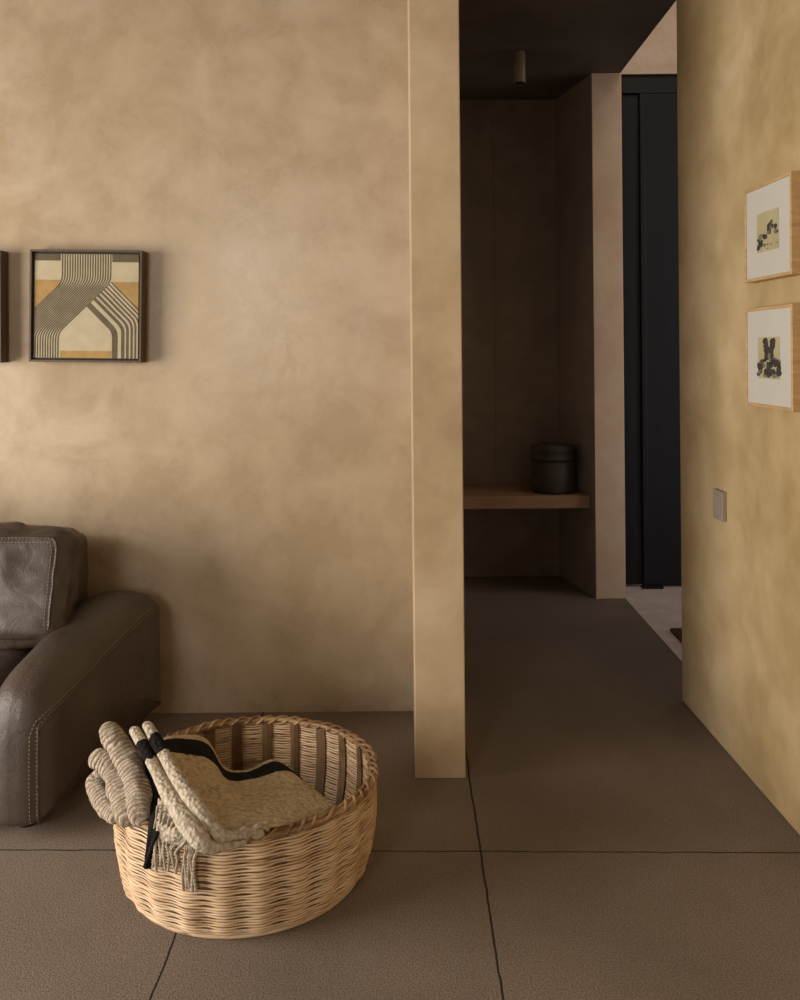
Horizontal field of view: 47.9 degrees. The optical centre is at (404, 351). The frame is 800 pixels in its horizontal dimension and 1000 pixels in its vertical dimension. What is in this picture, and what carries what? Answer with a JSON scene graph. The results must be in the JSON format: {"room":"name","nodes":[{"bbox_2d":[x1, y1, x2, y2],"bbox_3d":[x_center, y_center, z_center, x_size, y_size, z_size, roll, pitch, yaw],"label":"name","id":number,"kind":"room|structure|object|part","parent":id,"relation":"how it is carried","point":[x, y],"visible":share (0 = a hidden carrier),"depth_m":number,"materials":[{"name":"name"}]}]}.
{"room":"living room","nodes":[
{"label":"living room","id":0,"kind":"room"},
{"bbox_2d":[0,0,413,712],"bbox_3d":[-1.791,-0.056,3.194,3.620,2.644,0.120,-1,0,0],"label":"wall","id":1,"kind":"structure","parent":0,"point":[250,478],"depth_m":3.13,"materials":[{"name":"beige paint"}]},
{"bbox_2d":[0,250,8,362],"bbox_3d":[-1.572,-0.155,3.102,0.386,0.386,0.060,-1,0,0],"label":"framed artwork","id":2,"kind":"object","parent":1,"relation":"attached to","point":[4,350],"visible":1,"depth_m":3.10,"materials":[{"name":"brown wood"}]},
{"bbox_2d":[29,249,146,362],"bbox_3d":[-1.091,-0.157,3.102,0.391,0.391,0.060,-1,0,0],"label":"framed artwork","id":3,"kind":"object","parent":1,"relation":"attached to","point":[85,305],"visible":1,"depth_m":3.08,"materials":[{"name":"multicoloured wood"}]},
{"bbox_2d":[0,576,799,999],"bbox_3d":[-0.414,1.304,1.550,6.350,0.100,7.100,-1,0,0],"label":"floor","id":4,"kind":"structure","parent":0,"point":[597,840],"depth_m":2.19,"materials":[{"name":"tile"}]},
{"bbox_2d":[0,521,160,827],"bbox_3d":[-1.571,0.894,2.684,1.498,0.739,0.802,-1,0,0],"label":"sofa","id":5,"kind":"object","parent":4,"relation":"on","point":[72,663],"visible":0.98,"depth_m":2.64,"materials":[{"name":"brown leather"}]},
{"bbox_2d":[0,648,32,686],"bbox_3d":[-1.344,0.963,2.600,0.523,0.168,0.631,0,0,0],"label":"seat cushion","id":6,"kind":"object","parent":5,"relation":"on","point":[10,658],"depth_m":2.59,"materials":[{"name":"brown leather"}]},
{"bbox_2d":[0,521,83,649],"bbox_3d":[-1.292,0.715,2.764,0.567,0.380,0.263,0,0,0],"label":"cushion","id":7,"kind":"object","parent":5,"relation":"on","point":[40,565],"depth_m":2.69,"materials":[{"name":"brown leather"}]},
{"bbox_3d":[-1.612,0.919,2.994,1.096,0.629,0.183,0,0,0],"label":"backrest","id":8,"kind":"part","parent":5,"relation":"part of","materials":[{"name":"brown leather"}]},
{"bbox_2d":[113,715,379,938],"bbox_3d":[-0.383,1.131,2.196,0.641,0.246,0.639,0,0,23],"label":"wicker basket","id":9,"kind":"object","parent":4,"relation":"on","point":[346,846],"visible":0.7,"depth_m":1.97,"materials":[{"name":"wicker"}]},
{"bbox_2d":[85,721,152,827],"bbox_3d":[-0.640,1.052,2.128,0.223,0.338,0.359,-1,0,9],"label":"throw","id":10,"kind":"object","parent":9,"relation":"on","point":[118,788],"visible":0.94,"depth_m":2.05,"materials":[{"name":"grey fabric"}]},
{"bbox_2d":[129,721,333,922],"bbox_3d":[-0.396,1.051,2.066,0.420,0.365,0.433,0,0,45],"label":"striped throw","id":11,"kind":"object","parent":9,"relation":"on","point":[199,804],"visible":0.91,"depth_m":1.97,"materials":[{"name":"beige fabric"}]},
{"bbox_2d":[407,0,465,777],"bbox_3d":[0.092,-0.073,3.828,0.148,2.644,2.385,-1,0,0],"label":"wall pier","id":12,"kind":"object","parent":4,"relation":"on","point":[433,25],"visible":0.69,"depth_m":2.63,"materials":[{"name":"paint"}]},
{"bbox_2d":[670,628,681,642],"bbox_3d":[1.468,1.230,3.675,0.585,0.014,0.650,-1,0,0],"label":"door mat","id":13,"kind":"object","parent":4,"relation":"on","point":[677,632],"visible":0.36,"depth_m":3.93,"materials":[{"name":"brown fabric"}]},
{"bbox_2d":[460,100,558,576],"bbox_3d":[0.724,-0.078,5.046,1.150,2.644,0.108,-1,0,0],"label":"wall","id":14,"kind":"structure","parent":0,"point":[523,131],"depth_m":5.00,"materials":[{"name":"paint"}]},
{"bbox_2d":[463,484,589,508],"bbox_3d":[0.558,0.766,4.782,0.766,0.065,0.415,-1,0,0],"label":"bench","id":15,"kind":"object","parent":14,"relation":"attached to","point":[489,496],"visible":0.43,"depth_m":4.58,"materials":[{"name":"wood"}]},
{"bbox_2d":[530,443,575,493],"bbox_3d":[0.777,0.606,4.720,0.240,0.250,0.240,-1,0,0],"label":"lidded jar","id":16,"kind":"object","parent":15,"relation":"on","point":[553,465],"visible":1,"depth_m":4.62,"materials":[{"name":"ceramic"}]},
{"bbox_3d":[0.777,0.522,4.720,0.240,0.081,0.240,0,0,0],"label":"lid","id":17,"kind":"part","parent":16,"relation":"part of","materials":[{"name":"ceramic"}]},
{"bbox_2d":[459,0,675,99],"bbox_3d":[0.435,-1.458,4.150,1.295,0.120,1.900,-1,0,0],"label":"ceiling","id":18,"kind":"structure","parent":0,"point":[563,42],"depth_m":4.04,"materials":[{"name":"paint"}]},
{"bbox_2d":[514,50,525,84],"bbox_3d":[0.534,-1.325,4.190,0.052,0.147,0.052,-1,0,0],"label":"ceiling spotlight","id":19,"kind":"object","parent":18,"relation":"attached to","point":[519,55],"visible":1,"depth_m":4.17,"materials":[{"name":"metal"}]},
{"bbox_2d":[555,73,625,598],"bbox_3d":[0.972,-0.081,4.763,0.254,2.644,0.475,-1,0,0],"label":"wall","id":20,"kind":"structure","parent":0,"point":[588,116],"depth_m":4.54,"materials":[{"name":"paint"}]},
{"bbox_2d":[621,1,676,74],"bbox_3d":[1.911,-2.017,4.788,1.642,1.100,0.123,-1,0,0],"label":"wall","id":21,"kind":"structure","parent":0,"point":[657,54],"depth_m":4.73,"materials":[{"name":"paint"}]},
{"bbox_2d":[676,0,799,834],"bbox_3d":[1.057,-0.659,0.603,0.174,3.800,5.205,-1,0,0],"label":"wall","id":22,"kind":"structure","parent":0,"point":[738,61],"depth_m":2.71,"materials":[{"name":"yellow paint"}]},
{"bbox_2d":[713,488,726,521],"bbox_3d":[0.983,0.478,2.815,0.017,0.092,0.080,0,0,-2],"label":"wall switch","id":23,"kind":"object","parent":22,"relation":"attached to","point":[719,496],"visible":1,"depth_m":2.79,"materials":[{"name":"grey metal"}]},
{"bbox_2d":[744,171,799,282],"bbox_3d":[0.979,-0.324,2.399,0.032,0.259,0.290,0,0,-2],"label":"picture frame","id":24,"kind":"object","parent":22,"relation":"attached to","point":[772,207],"visible":1,"depth_m":2.37,"materials":[{"name":"brown wood"}]},
{"bbox_2d":[757,207,778,252],"bbox_3d":[0.966,-0.323,2.399,0.002,0.106,0.136,0,0,-2],"label":"print","id":25,"kind":"object","parent":24,"relation":"attached to","point":[767,217],"depth_m":2.40,"materials":[{"name":"paper"}]},
{"bbox_2d":[745,303,799,411],"bbox_3d":[0.982,0.014,2.399,0.032,0.272,0.290,0,0,-2],"label":"picture frame","id":26,"kind":"object","parent":22,"relation":"attached to","point":[772,333],"visible":1,"depth_m":2.37,"materials":[{"name":"brown wood"}]},
{"bbox_2d":[757,337,780,378],"bbox_3d":[0.969,0.016,2.397,0.002,0.111,0.155,0,0,-2],"label":"print","id":27,"kind":"object","parent":26,"relation":"attached to","point":[768,348],"depth_m":2.40,"materials":[{"name":"paper"}]},
{"bbox_3d":[2.399,-0.121,4.788,0.700,2.700,0.123,0,0,0],"label":"wall","id":28,"kind":"structure","parent":0,"visible":0},
{"bbox_2d":[621,74,681,588],"bbox_3d":[1.575,-0.114,4.760,0.948,2.700,0.120,-1,0,0],"label":"door","id":29,"kind":"structure","parent":28,"relation":"in","point":[648,102],"depth_m":4.74,"materials":[{"name":"black wood"}]},
{"bbox_3d":[1.173,-0.066,4.776,0.139,2.588,0.048,0,0,0],"label":"panel","id":30,"kind":"part","parent":29,"relation":"part of","materials":[{"name":"black wood"}]},
{"bbox_3d":[1.296,1.233,4.721,0.110,0.012,0.042,0,0,0],"label":"threshold plate","id":31,"kind":"part","parent":29,"relation":"part of","materials":[{"name":"black metal"}]}
]}

